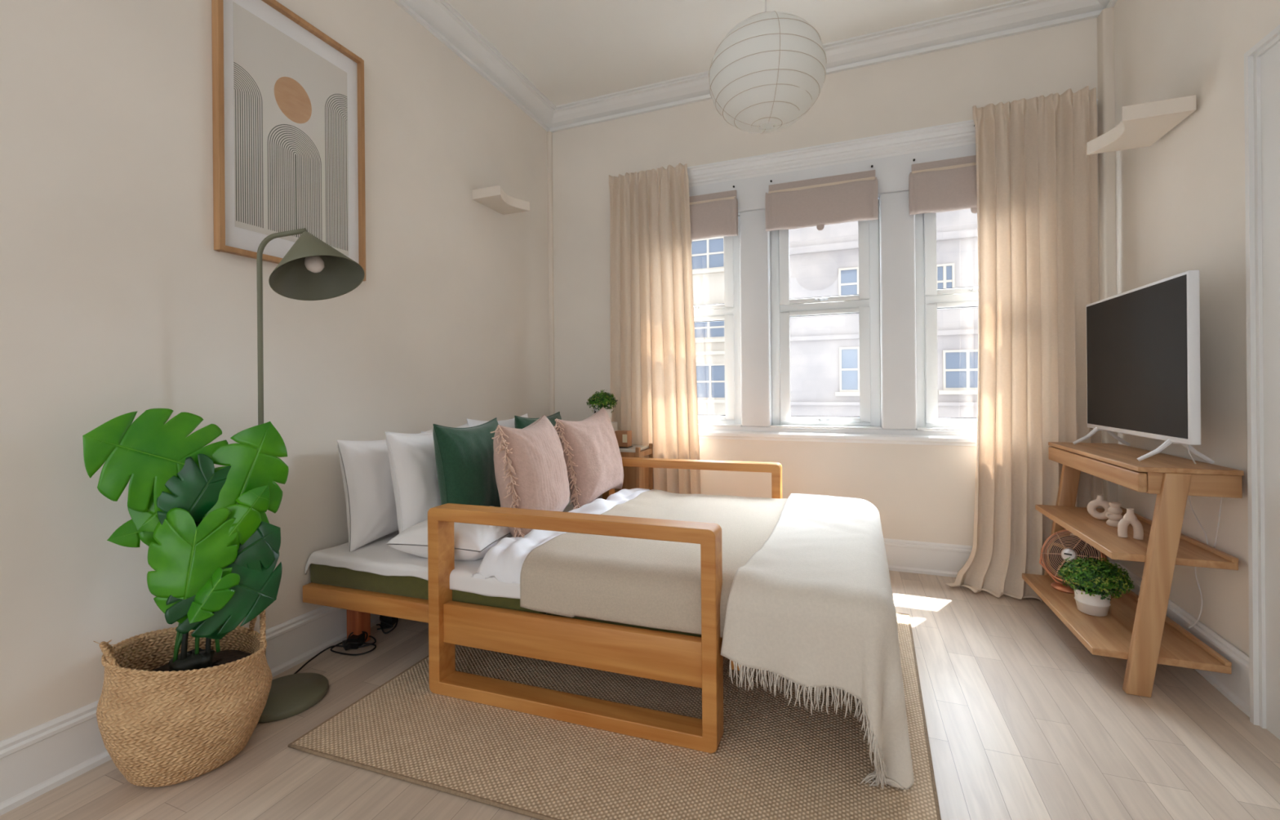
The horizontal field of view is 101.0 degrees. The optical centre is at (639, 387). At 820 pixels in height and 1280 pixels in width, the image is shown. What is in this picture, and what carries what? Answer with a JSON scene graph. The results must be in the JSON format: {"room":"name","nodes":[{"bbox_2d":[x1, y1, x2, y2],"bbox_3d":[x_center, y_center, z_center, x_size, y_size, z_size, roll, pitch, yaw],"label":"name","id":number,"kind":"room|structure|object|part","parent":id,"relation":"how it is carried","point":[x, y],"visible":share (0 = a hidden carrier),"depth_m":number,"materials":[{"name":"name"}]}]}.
{"room":"bedroom","nodes":[
{"label":"bedroom","id":0,"kind":"room"},
{"bbox_2d":[0,0,549,741],"bbox_3d":[-1.669,-0.456,1.743,0.200,3.140,5.435,-1,0,21],"label":"wall","id":1,"kind":"structure","parent":0,"point":[117,298],"depth_m":1.78,"materials":[{"name":"paint"}]},
{"bbox_2d":[0,604,380,815],"bbox_3d":[-1.597,1.023,1.586,0.024,0.182,5.185,-1,0,21],"label":"baseboard","id":2,"kind":"structure","parent":1,"relation":"attached to","point":[38,759],"depth_m":1.51,"materials":[{"name":"white paint"}]},
{"bbox_2d":[211,0,365,280],"bbox_3d":[-1.389,-0.994,2.146,0.035,1.016,0.608,-1,0,21],"label":"picture frame","id":3,"kind":"object","parent":1,"relation":"attached to","point":[288,109],"visible":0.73,"depth_m":2.09,"materials":[{"name":"brown wood"}]},
{"bbox_2d":[233,2,348,256],"bbox_3d":[-1.396,-0.998,2.144,0.001,0.820,0.471,0,0,21],"label":"print","id":4,"kind":"object","parent":3,"relation":"attached to","point":[291,100],"depth_m":2.11},
{"bbox_2d":[392,0,555,132],"bbox_3d":[-1.567,-1.974,1.564,0.145,0.105,5.185,-1,0,21],"label":"trim","id":5,"kind":"structure","parent":1,"relation":"attached to","point":[442,20],"depth_m":3.13,"materials":[{"name":"white paint"}]},
{"bbox_2d":[472,185,529,214],"bbox_3d":[-0.858,-1.161,3.279,0.204,0.058,0.310,-1,0,21],"label":"wall sconce","id":6,"kind":"object","parent":1,"relation":"attached to","point":[494,197],"visible":1,"depth_m":3.24,"materials":[{"name":"beige paint"}]},
{"bbox_2d":[546,131,555,415],"bbox_3d":[-0.672,-0.504,3.992,0.040,2.860,0.040,-1,0,21],"label":"trim","id":7,"kind":"structure","parent":1,"relation":"attached to","point":[549,135],"depth_m":3.97,"materials":[{"name":"beige paint"}]},
{"bbox_2d":[0,569,1279,819],"bbox_3d":[-0.009,1.150,1.100,3.735,0.100,5.435,-1,0,21],"label":"floor","id":8,"kind":"structure","parent":0,"point":[1024,722],"depth_m":1.60,"materials":[{"name":"brown wood"}]},
{"bbox_2d":[93,608,272,786],"bbox_3d":[-1.347,0.894,1.583,0.398,0.431,0.398,-1,0,24],"label":"basket","id":9,"kind":"object","parent":8,"relation":"on","point":[158,728],"visible":0.91,"depth_m":1.45,"materials":[{"name":"beige wicker"}]},
{"bbox_3d":[-1.472,0.739,1.462,0.193,0.093,0.059,-1,0,43],"label":"handle","id":10,"kind":"part","parent":9,"relation":"part of","materials":[{"name":"beige wicker"}]},
{"bbox_2d":[82,408,288,671],"bbox_3d":[-1.335,0.471,1.600,0.364,0.821,0.343,-1,0,-2],"label":"monstera plant","id":11,"kind":"object","parent":9,"relation":"in","point":[213,552],"visible":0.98,"depth_m":1.57,"materials":[{"name":"green plant"}]},
{"bbox_3d":[-1.363,0.537,1.597,0.015,0.551,0.086,0,0,31],"label":"stem","id":12,"kind":"part","parent":11,"relation":"part of","materials":[{"name":"green plant"}]},
{"bbox_3d":[-1.332,0.712,1.583,0.108,0.201,0.026,0,0,-24],"label":"stem","id":13,"kind":"part","parent":11,"relation":"part of","materials":[{"name":"green plant"}]},
{"bbox_3d":[-1.330,0.625,1.598,0.131,0.375,0.024,0,0,-37],"label":"stem","id":14,"kind":"part","parent":11,"relation":"part of","materials":[{"name":"green plant"}]},
{"bbox_3d":[-1.339,0.676,1.586,0.016,0.332,0.073,0,0,29],"label":"stem","id":15,"kind":"part","parent":11,"relation":"part of","materials":[{"name":"black"}]},
{"bbox_3d":[-1.312,0.681,1.589,0.056,0.261,0.028,0,0,21],"label":"stem","id":16,"kind":"part","parent":11,"relation":"part of","materials":[{"name":"green plant"}]},
{"bbox_3d":[-1.306,0.626,1.619,0.016,0.431,0.050,0,0,42],"label":"stem","id":17,"kind":"part","parent":11,"relation":"part of","materials":[{"name":"black"}]},
{"bbox_3d":[-1.279,0.641,1.616,0.052,0.341,0.020,0,0,27],"label":"stem","id":18,"kind":"part","parent":11,"relation":"part of","materials":[{"name":"green plant"}]},
{"bbox_3d":[-1.240,0.757,1.722,0.157,0.160,0.050,-1,0,43],"label":"handle","id":19,"kind":"part","parent":9,"relation":"part of","materials":[{"name":"beige wicker"}]},
{"bbox_2d":[256,227,364,722],"bbox_3d":[-1.186,0.276,1.847,0.450,1.669,0.287,-1,0,21],"label":"floor lamp","id":20,"kind":"object","parent":8,"relation":"on","point":[312,269],"visible":0.88,"depth_m":1.86,"materials":[{"name":"green metal"}]},
{"bbox_3d":[-1.127,-0.435,1.825,0.061,0.074,0.060,0,0,21],"label":"light bulb","id":21,"kind":"part","parent":20,"relation":"part of","materials":[{"name":"white glass"}]},
{"bbox_3d":[-1.105,-0.430,1.813,0.262,0.235,0.287,0,0,21],"label":"lamp shade","id":22,"kind":"part","parent":20,"relation":"part of","materials":[{"name":"green metal"}]},
{"bbox_2d":[293,631,376,673],"bbox_3d":[-1.258,1.080,2.107,0.183,0.057,0.445,-1,0,21],"label":"power cable","id":23,"kind":"object","parent":8,"relation":"on","point":[353,642],"visible":0.99,"depth_m":2.23,"materials":[{"name":"black rubber"}]},
{"bbox_2d":[376,614,398,633],"bbox_3d":[-1.155,1.068,2.416,0.086,0.077,0.125,0,0,-36],"label":"power adapter","id":24,"kind":"object","parent":8,"relation":"on","point":[386,621],"visible":0.77,"depth_m":2.42,"materials":[{"name":"black plastic"}]},
{"bbox_2d":[288,612,941,819],"bbox_3d":[0.098,1.093,2.070,1.884,0.011,1.690,-1,0,21],"label":"rug","id":25,"kind":"object","parent":8,"relation":"on","point":[773,758],"visible":0.5,"depth_m":1.58,"materials":[{"name":"beige wicker"}]},
{"bbox_2d":[302,457,782,752],"bbox_3d":[-0.112,0.763,2.468,2.131,0.674,1.532,-1,0,21],"label":"bed","id":26,"kind":"object","parent":25,"relation":"on","point":[453,617],"visible":0.59,"depth_m":1.78,"materials":[{"name":"brown wood"}]},
{"bbox_3d":[-1.229,0.988,2.303,0.066,0.244,0.068,0,0,21],"label":"leg","id":27,"kind":"part","parent":26,"relation":"part of","materials":[{"name":"brown wood"}]},
{"bbox_3d":[-1.054,0.836,2.059,0.661,0.070,0.045,0,0,19],"label":"rail","id":28,"kind":"part","parent":26,"relation":"part of","materials":[{"name":"brown wood"}]},
{"bbox_3d":[-0.605,0.749,2.607,1.112,0.111,1.353,0,0,21],"label":"mattress","id":29,"kind":"part","parent":26,"relation":"part of","materials":[{"name":"green fabric"}]},
{"bbox_2d":[305,497,574,598],"bbox_3d":[-0.619,0.715,2.592,1.110,0.096,1.383,-1,0,21],"label":"sheet","id":30,"kind":"object","parent":26,"relation":"on","point":[377,557],"visible":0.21,"depth_m":2.05,"materials":[{"name":"white fabric"}]},
{"bbox_2d":[336,429,432,551],"bbox_3d":[-1.138,0.450,2.465,0.188,0.466,0.584,-1,0,21],"label":"pillow","id":31,"kind":"object","parent":30,"relation":"on","point":[370,499],"visible":0.48,"depth_m":2.25,"materials":[{"name":"white fabric"}]},
{"bbox_2d":[385,422,470,533],"bbox_3d":[-0.939,0.433,2.478,0.208,0.499,0.588,-1,0,21],"label":"pillow","id":32,"kind":"object","parent":30,"relation":"on","point":[411,456],"visible":0.44,"depth_m":2.25,"materials":[{"name":"white fabric"}]},
{"bbox_2d":[386,518,512,560],"bbox_3d":[-0.737,0.609,2.223,0.420,0.191,0.440,-1,0,15],"label":"pillow","id":33,"kind":"object","parent":30,"relation":"on","point":[413,540],"visible":0.44,"depth_m":2.05,"materials":[{"name":"white fabric"}]},
{"bbox_2d":[432,417,500,506],"bbox_3d":[-0.758,0.392,2.429,0.210,0.480,0.478,-1,0,21],"label":"cushion","id":34,"kind":"object","parent":30,"relation":"on","point":[464,456],"visible":0.69,"depth_m":2.28,"materials":[{"name":"green fabric"}]},
{"bbox_2d":[466,413,528,427],"bbox_3d":[-0.761,0.407,2.983,0.157,0.496,0.562,-1,0,21],"label":"pillow","id":35,"kind":"object","parent":30,"relation":"on","point":[510,422],"visible":0.03,"depth_m":2.96,"materials":[{"name":"white fabric"}]},
{"bbox_2d":[489,414,569,537],"bbox_3d":[-0.487,0.404,2.362,0.289,0.539,0.536,-1,0,21],"label":"cushion","id":36,"kind":"object","parent":30,"relation":"on","point":[531,471],"visible":0.85,"depth_m":2.21,"materials":[{"name":"pink fabric"}]},
{"bbox_2d":[514,411,561,431],"bbox_3d":[-0.534,0.374,2.958,0.171,0.459,0.464,-1,0,21],"label":"cushion","id":37,"kind":"object","parent":30,"relation":"on","point":[520,422],"visible":0.11,"depth_m":2.81,"materials":[{"name":"green fabric"}]},
{"bbox_2d":[553,406,623,509],"bbox_3d":[-0.263,0.389,2.864,0.262,0.556,0.574,-1,0,21],"label":"cushion","id":38,"kind":"object","parent":30,"relation":"on","point":[592,454],"visible":0.85,"depth_m":2.71,"materials":[{"name":"pink fabric"}]},
{"bbox_2d":[471,488,649,583],"bbox_3d":[0.310,0.801,2.334,1.582,0.500,1.461,-1,0,21],"label":"sheet","id":39,"kind":"object","parent":26,"relation":"on","point":[504,560],"visible":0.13,"depth_m":1.96,"materials":[{"name":"white fabric"}]},
{"bbox_2d":[520,488,787,637],"bbox_3d":[0.255,0.686,2.341,0.888,0.236,1.464,-1,0,21],"label":"blanket","id":40,"kind":"object","parent":39,"relation":"on","point":[636,581],"visible":0.73,"depth_m":1.81,"materials":[{"name":"beige fabric"}]},
{"bbox_2d":[720,493,914,789],"bbox_3d":[0.744,0.822,2.144,0.526,0.520,1.536,-1,0,21],"label":"throw blanket","id":41,"kind":"object","parent":39,"relation":"on","point":[813,606],"visible":1,"depth_m":1.52,"materials":[{"name":"beige fabric"}]},
{"bbox_3d":[-0.253,0.760,1.771,1.050,0.666,0.085,0,0,19],"label":"armrest frame","id":42,"kind":"part","parent":26,"relation":"part of","materials":[{"name":"brown wood"}]},
{"bbox_3d":[0.397,0.744,2.272,1.040,0.104,1.342,0,0,21],"label":"mattress","id":43,"kind":"part","parent":26,"relation":"part of","materials":[{"name":"green fabric"}]},
{"bbox_3d":[0.283,0.756,3.065,1.050,0.666,0.085,0,0,19],"label":"armrest frame","id":44,"kind":"part","parent":26,"relation":"part of","materials":[{"name":"brown wood"}]},
{"bbox_3d":[0.543,0.838,2.236,0.040,0.085,1.282,0,0,22],"label":"cross rail","id":45,"kind":"part","parent":26,"relation":"part of","materials":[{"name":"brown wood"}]},
{"bbox_2d":[614,443,653,492],"bbox_3d":[-0.226,0.741,3.548,0.585,0.722,0.270,-1,0,21],"label":"nightstand","id":46,"kind":"object","parent":8,"relation":"on","point":[633,477],"visible":0.3,"depth_m":3.37,"materials":[{"name":"brown wood"}]},
{"bbox_2d":[611,421,617,431],"bbox_3d":[-0.276,0.314,3.566,0.205,0.160,0.160,-1,0,21],"label":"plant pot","id":47,"kind":"object","parent":46,"relation":"on","point":[614,424],"visible":0.11,"depth_m":3.56,"materials":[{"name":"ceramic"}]},
{"bbox_2d":[586,389,617,422],"bbox_3d":[-0.250,0.123,3.549,0.209,0.221,0.204,-1,0,21],"label":"potted plant","id":48,"kind":"object","parent":47,"relation":"on","point":[601,398],"visible":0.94,"depth_m":3.51,"materials":[{"name":"green plant"}]},
{"bbox_3d":[-0.253,0.189,3.551,0.099,0.090,0.099,0,0,-44],"label":"pot","id":49,"kind":"part","parent":48,"relation":"part of","materials":[{"name":"white ceramic"}]},
{"bbox_2d":[614,430,632,448],"bbox_3d":[-0.110,0.339,3.480,0.100,0.108,0.088,-1,0,21],"label":"candle","id":50,"kind":"object","parent":46,"relation":"on","point":[624,437],"visible":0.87,"depth_m":3.44,"materials":[{"name":"brown glass"}]},
{"bbox_2d":[1022,441,1244,697],"bbox_3d":[1.989,0.679,2.242,0.402,0.806,0.896,-1,0,21],"label":"shelving unit","id":51,"kind":"object","parent":8,"relation":"on","point":[1136,628],"visible":0.86,"depth_m":1.90,"materials":[{"name":"brown wood"}]},
{"bbox_3d":[2.123,0.687,2.652,0.182,0.788,0.034,0,0,21],"label":"leg","id":52,"kind":"part","parent":51,"relation":"part of","materials":[{"name":"brown wood"}]},
{"bbox_2d":[1039,528,1106,593],"bbox_3d":[2.031,0.811,2.484,0.165,0.271,0.268,0,0,-28],"label":"desk fan","id":53,"kind":"object","parent":51,"relation":"on","point":[1073,544],"visible":0.61,"depth_m":2.51,"materials":[{"name":"orange metal"}]},
{"bbox_3d":[2.010,0.826,2.542,0.061,0.108,0.087,-1,0,-12],"label":"blade","id":54,"kind":"part","parent":53,"relation":"part of","materials":[{"name":"orange"}]},
{"bbox_3d":[2.051,0.747,2.523,0.045,0.079,0.129,-1,0,-32],"label":"blade","id":55,"kind":"part","parent":53,"relation":"part of","materials":[{"name":"orange metal"}]},
{"bbox_3d":[2.077,0.771,2.438,0.037,0.119,0.085,0,0,-17],"label":"blade","id":56,"kind":"part","parent":53,"relation":"part of","materials":[{"name":"orange metal"}]},
{"bbox_2d":[1057,554,1133,616],"bbox_3d":[1.912,0.830,2.226,0.243,0.235,0.250,0,0,-25],"label":"potted plant","id":57,"kind":"object","parent":51,"relation":"on","point":[1091,577],"visible":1,"depth_m":2.18,"materials":[{"name":"green plant"}]},
{"bbox_3d":[1.909,0.899,2.226,0.126,0.098,0.126,0,0,21],"label":"pot","id":58,"kind":"part","parent":57,"relation":"part of","materials":[{"name":"white ceramic"}]},
{"bbox_3d":[1.927,0.333,2.265,0.026,0.068,0.890,0,0,21],"label":"drawer","id":59,"kind":"part","parent":51,"relation":"part of","materials":[{"name":"brown wood"}]},
{"bbox_2d":[1087,494,1110,519],"bbox_3d":[2.059,0.535,2.359,0.091,0.110,0.030,0,0,41],"label":"vase","id":60,"kind":"object","parent":51,"relation":"on","point":[1099,501],"visible":0.86,"depth_m":2.35,"materials":[{"name":"beige ceramic"}]},
{"bbox_2d":[1105,501,1123,526],"bbox_3d":[2.037,0.543,2.260,0.060,0.098,0.060,-1,0,-39],"label":"vase","id":61,"kind":"object","parent":51,"relation":"on","point":[1114,516],"visible":0.87,"depth_m":2.25,"materials":[{"name":"beige ceramic"}]},
{"bbox_2d":[1022,573,1231,673],"bbox_3d":[1.982,0.961,2.246,0.382,0.026,0.830,0,0,21],"label":"shelf","id":62,"kind":"object","parent":51,"relation":"attached to","point":[1110,634],"depth_m":2.04,"materials":[{"name":"brown wood"}]},
{"bbox_2d":[1117,507,1143,539],"bbox_3d":[1.934,0.534,2.080,0.072,0.116,0.045,-1,0,21],"label":"vase","id":63,"kind":"object","parent":51,"relation":"on","point":[1129,517],"visible":1,"depth_m":2.07,"materials":[{"name":"beige ceramic"}]},
{"bbox_2d":[1035,504,1238,569],"bbox_3d":[2.016,0.605,2.231,0.342,0.026,0.830,0,0,21],"label":"shelf","id":64,"kind":"object","parent":51,"relation":"attached to","point":[1093,531],"depth_m":2.03,"materials":[{"name":"brown wood"}]},
{"bbox_2d":[1072,269,1214,463],"bbox_3d":[2.056,-0.065,2.190,0.217,0.677,0.833,-1,0,21],"label":"television","id":65,"kind":"object","parent":51,"relation":"on","point":[1144,379],"visible":1,"depth_m":2.05,"materials":[{"name":"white plastic"}]},
{"bbox_3d":[1.809,0.690,1.849,0.182,0.788,0.034,0,0,21],"label":"leg","id":66,"kind":"part","parent":51,"relation":"part of","materials":[{"name":"brown wood"}]},
{"bbox_2d":[445,0,1013,106],"bbox_3d":[-0.037,-2.090,1.100,3.735,0.100,5.435,-1,0,21],"label":"ceiling","id":67,"kind":"structure","parent":0,"point":[571,51],"depth_m":3.00,"materials":[{"name":"paint"}]},
{"bbox_2d":[708,0,826,133],"bbox_3d":[0.440,-1.479,1.850,0.399,1.128,0.399,-1,0,19],"label":"pendant lamp","id":68,"kind":"object","parent":67,"relation":"hanging from","point":[769,70],"visible":1,"depth_m":1.72,"materials":[{"name":"white paper"}]},
{"bbox_3d":[0.439,-1.583,1.850,0.005,0.862,0.005,0,0,-1],"label":"cord","id":69,"kind":"part","parent":68,"relation":"part of","materials":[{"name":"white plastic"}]},
{"bbox_2d":[552,17,1099,545],"bbox_3d":[0.949,-0.478,3.503,3.395,3.140,0.250,-1,0,21],"label":"wall","id":70,"kind":"structure","parent":0,"point":[919,492],"depth_m":3.28,"materials":[{"name":"paint"}]},
{"bbox_2d":[608,162,701,493],"bbox_3d":[0.109,-0.199,3.611,0.670,2.571,0.160,-1,0,21],"label":"curtain","id":71,"kind":"object","parent":70,"relation":"hanging from","point":[653,383],"visible":0.76,"depth_m":3.58,"materials":[{"name":"beige fabric"}]},
{"bbox_2d":[693,216,742,426],"bbox_3d":[0.382,-0.447,3.663,0.656,1.424,0.155,-1,0,21],"label":"window","id":72,"kind":"structure","parent":70,"relation":"in","point":[729,311],"depth_m":3.57,"materials":[{"name":"white plastic"}]},
{"bbox_2d":[688,185,737,242],"bbox_3d":[0.327,-1.143,3.558,0.661,0.368,0.073,-1,0,21],"label":"blind","id":73,"kind":"object","parent":72,"relation":"attached to","point":[714,215],"visible":0.55,"depth_m":3.48,"materials":[{"name":"fabric"}]},
{"bbox_3d":[0.388,-0.818,3.688,0.544,0.570,0.062,0,0,21],"label":"sash","id":74,"kind":"part","parent":72,"relation":"part of","materials":[{"name":"white plastic"}]},
{"bbox_3d":[0.394,-0.132,3.688,0.544,0.722,0.062,0,0,21],"label":"sash","id":75,"kind":"part","parent":72,"relation":"part of","materials":[{"name":"white plastic"}]},
{"bbox_3d":[0.375,0.255,3.631,0.656,0.012,0.085,0,0,21],"label":"sill","id":76,"kind":"part","parent":72,"relation":"part of","materials":[{"name":"white"}]},
{"bbox_2d":[770,199,881,429],"bbox_3d":[1.168,-0.454,3.356,0.656,1.424,0.155,-1,0,21],"label":"window","id":77,"kind":"structure","parent":70,"relation":"in","point":[866,303],"depth_m":3.33,"materials":[{"name":"white plastic"}]},
{"bbox_2d":[764,164,878,231],"bbox_3d":[1.109,-1.150,3.252,0.652,0.368,0.073,-1,0,21],"label":"blind","id":78,"kind":"object","parent":77,"relation":"attached to","point":[819,202],"visible":1,"depth_m":3.23,"materials":[{"name":"fabric"}]},
{"bbox_3d":[1.152,-0.559,3.344,0.080,0.020,0.024,0,0,21],"label":"handle","id":79,"kind":"part","parent":77,"relation":"part of","materials":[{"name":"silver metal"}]},
{"bbox_3d":[1.158,0.203,3.344,0.080,0.020,0.024,0,0,21],"label":"handle","id":80,"kind":"part","parent":77,"relation":"part of","materials":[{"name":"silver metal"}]},
{"bbox_3d":[1.174,-0.825,3.381,0.544,0.570,0.062,0,0,21],"label":"sash","id":81,"kind":"part","parent":77,"relation":"part of","materials":[{"name":"white plastic"}]},
{"bbox_3d":[1.180,-0.139,3.381,0.544,0.722,0.062,0,0,21],"label":"sash","id":82,"kind":"part","parent":77,"relation":"part of","materials":[{"name":"white plastic"}]},
{"bbox_3d":[1.161,0.248,3.324,0.656,0.012,0.085,0,0,21],"label":"sill","id":83,"kind":"part","parent":77,"relation":"part of","materials":[{"name":"white"}]},
{"bbox_2d":[549,0,1104,133],"bbox_3d":[0.859,-1.995,3.321,3.385,0.105,0.145,-1,0,21],"label":"trim","id":84,"kind":"structure","parent":70,"relation":"attached to","point":[1014,17],"depth_m":3.08,"materials":[{"name":"white paint"}]},
{"bbox_2d":[688,143,976,435],"bbox_3d":[1.171,-0.548,3.394,2.737,1.725,0.232,-1,0,21],"label":"trim","id":85,"kind":"structure","parent":70,"relation":"attached to","point":[896,226],"depth_m":3.17,"materials":[{"name":"white paint"}]},
{"bbox_2d":[698,430,976,445],"bbox_3d":[1.129,0.310,3.280,2.750,0.056,0.040,-1,0,21],"label":"trim","id":86,"kind":"structure","parent":70,"relation":"attached to","point":[720,434],"depth_m":3.22,"materials":[{"name":"white paint"}]},
{"bbox_2d":[687,98,1097,186],"bbox_3d":[1.109,-1.429,3.268,2.750,0.114,0.066,-1,0,21],"label":"trim","id":87,"kind":"structure","parent":70,"relation":"attached to","point":[961,133],"depth_m":3.22,"materials":[{"name":"white paint"}]},
{"bbox_2d":[908,155,977,215],"bbox_3d":[1.872,-1.156,2.954,0.652,0.368,0.073,-1,0,21],"label":"blind","id":88,"kind":"object","parent":70,"relation":"attached to","point":[945,185],"visible":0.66,"depth_m":2.99,"materials":[{"name":"fabric"}]},
{"bbox_2d":[915,212,977,431],"bbox_3d":[1.954,-0.461,3.049,0.656,1.424,0.155,-1,0,21],"label":"window","id":89,"kind":"structure","parent":70,"relation":"in","point":[929,299],"depth_m":3.13,"materials":[{"name":"white plastic"}]},
{"bbox_3d":[1.948,0.241,3.016,0.656,0.012,0.085,0,0,21],"label":"sill","id":90,"kind":"part","parent":89,"relation":"part of","materials":[{"name":"white paint"}]},
{"bbox_3d":[1.960,-0.832,3.074,0.544,0.570,0.062,0,0,21],"label":"sash","id":91,"kind":"part","parent":89,"relation":"part of","materials":[{"name":"white plastic"}]},
{"bbox_3d":[1.966,-0.146,3.074,0.544,0.722,0.062,0,0,21],"label":"sash","id":92,"kind":"part","parent":89,"relation":"part of","materials":[{"name":"white plastic"}]},
{"bbox_3d":[1.938,-0.566,3.037,0.080,0.020,0.024,0,0,21],"label":"handle","id":93,"kind":"part","parent":89,"relation":"part of","materials":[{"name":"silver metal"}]},
{"bbox_3d":[1.944,0.196,3.037,0.080,0.020,0.024,0,0,21],"label":"handle","id":94,"kind":"part","parent":89,"relation":"part of","materials":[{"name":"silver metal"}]},
{"bbox_2d":[883,537,1111,577],"bbox_3d":[0.907,1.001,3.378,3.385,0.182,0.024,-1,0,21],"label":"baseboard","id":95,"kind":"structure","parent":70,"relation":"attached to","point":[944,559],"depth_m":3.08,"materials":[{"name":"white"}]},
{"bbox_2d":[945,85,1103,601],"bbox_3d":[2.005,-0.233,2.783,0.724,2.612,0.322,-1,0,21],"label":"curtain","id":96,"kind":"object","parent":70,"relation":"hanging from","point":[1037,181],"visible":0.88,"depth_m":2.80,"materials":[{"name":"beige fabric"}]},
{"bbox_2d":[1113,0,1279,655],"bbox_3d":[1.647,-0.484,0.447,0.250,3.140,5.435,-1,0,21],"label":"wall","id":97,"kind":"structure","parent":0,"point":[1180,208],"depth_m":1.99,"materials":[{"name":"paint"}]},
{"bbox_2d":[1097,0,1117,8],"bbox_3d":[1.427,-2.000,0.394,0.195,0.105,5.185,-1,0,21],"label":"trim","id":98,"kind":"structure","parent":97,"relation":"attached to","point":[1105,3],"depth_m":2.72,"materials":[{"name":"white paint"}]},
{"bbox_2d":[1097,7,1118,561],"bbox_3d":[2.446,-0.531,2.752,0.058,2.860,0.080,-1,0,21],"label":"trim","id":99,"kind":"structure","parent":97,"relation":"attached to","point":[1105,20],"depth_m":2.72,"materials":[{"name":"beige paint"}]},
{"bbox_2d":[1086,94,1196,155],"bbox_3d":[2.071,-1.083,2.198,0.224,0.058,0.330,-1,0,21],"label":"wall sconce","id":100,"kind":"object","parent":97,"relation":"attached to","point":[1142,125],"visible":1,"depth_m":2.12,"materials":[{"name":"beige paint"}]},
{"bbox_2d":[1111,560,1249,716],"bbox_3d":[2.238,0.990,2.241,0.028,0.182,1.175,-1,0,24],"label":"baseboard","id":101,"kind":"structure","parent":97,"relation":"attached to","point":[1235,686],"depth_m":1.88,"materials":[{"name":"white paint"}]},
{"bbox_2d":[1187,495,1222,628],"bbox_3d":[2.100,0.649,1.973,0.026,0.559,0.204,-1,0,21],"label":"cable","id":102,"kind":"object","parent":97,"relation":"attached to","point":[1220,503],"visible":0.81,"depth_m":1.99,"materials":[{"name":"white plastic"}]},
{"bbox_2d":[1244,24,1279,739],"bbox_3d":[1.894,0.001,1.191,0.238,2.165,1.027,-1,0,21],"label":"door","id":103,"kind":"structure","parent":97,"relation":"in","point":[1262,60],"depth_m":1.67,"materials":[{"name":"white paint"}]},
{"label":"outside","id":104,"kind":"structure","parent":0,"visible":0},
{"bbox_2d":[788,208,977,417],"bbox_3d":[8.464,0.326,13.271,8.900,13.400,3.120,-1,0,21],"label":"building","id":105,"kind":"structure","parent":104,"point":[824,349],"depth_m":13.01,"materials":[{"name":"stone"}]},
{"bbox_3d":[5.349,-2.547,12.921,0.860,0.760,0.020,0,0,21],"label":"pane","id":106,"kind":"part","parent":105,"relation":"part of","materials":[{"name":"blue glass"}]},
{"bbox_3d":[5.368,-0.447,12.921,0.860,1.060,0.020,0,0,21],"label":"pane","id":107,"kind":"part","parent":105,"relation":"part of","materials":[{"name":"blue glass"}]},
{"bbox_3d":[7.073,-2.462,12.248,0.360,0.760,0.020,0,0,21],"label":"pane","id":108,"kind":"part","parent":105,"relation":"part of","materials":[{"name":"blue"}]},
{"bbox_3d":[7.510,-0.406,12.084,0.960,0.880,0.020,0,0,21],"label":"pane","id":109,"kind":"part","parent":105,"relation":"part of","materials":[{"name":"blue glass"}]},
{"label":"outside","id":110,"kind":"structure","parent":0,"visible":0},
{"bbox_2d":[691,236,725,414],"bbox_3d":[1.011,0.391,16.811,7.640,13.400,3.150,-1,0,21],"label":"building","id":111,"kind":"structure","parent":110,"point":[707,254],"depth_m":14.87,"materials":[{"name":"beige"}]},
{"bbox_3d":[1.692,-3.765,14.991,1.460,0.860,0.020,0,0,21],"label":"pane","id":112,"kind":"part","parent":111,"relation":"part of","materials":[{"name":"blue glass"}]},
{"bbox_3d":[1.710,-1.690,14.991,1.460,0.610,0.020,0,0,21],"label":"pane","id":113,"kind":"part","parent":111,"relation":"part of","materials":[{"name":"blue"}]},
{"bbox_3d":[1.770,-0.165,14.972,1.360,0.960,0.020,0,0,21],"label":"pane","id":114,"kind":"part","parent":111,"relation":"part of","materials":[{"name":"blue glass"}]}
]}

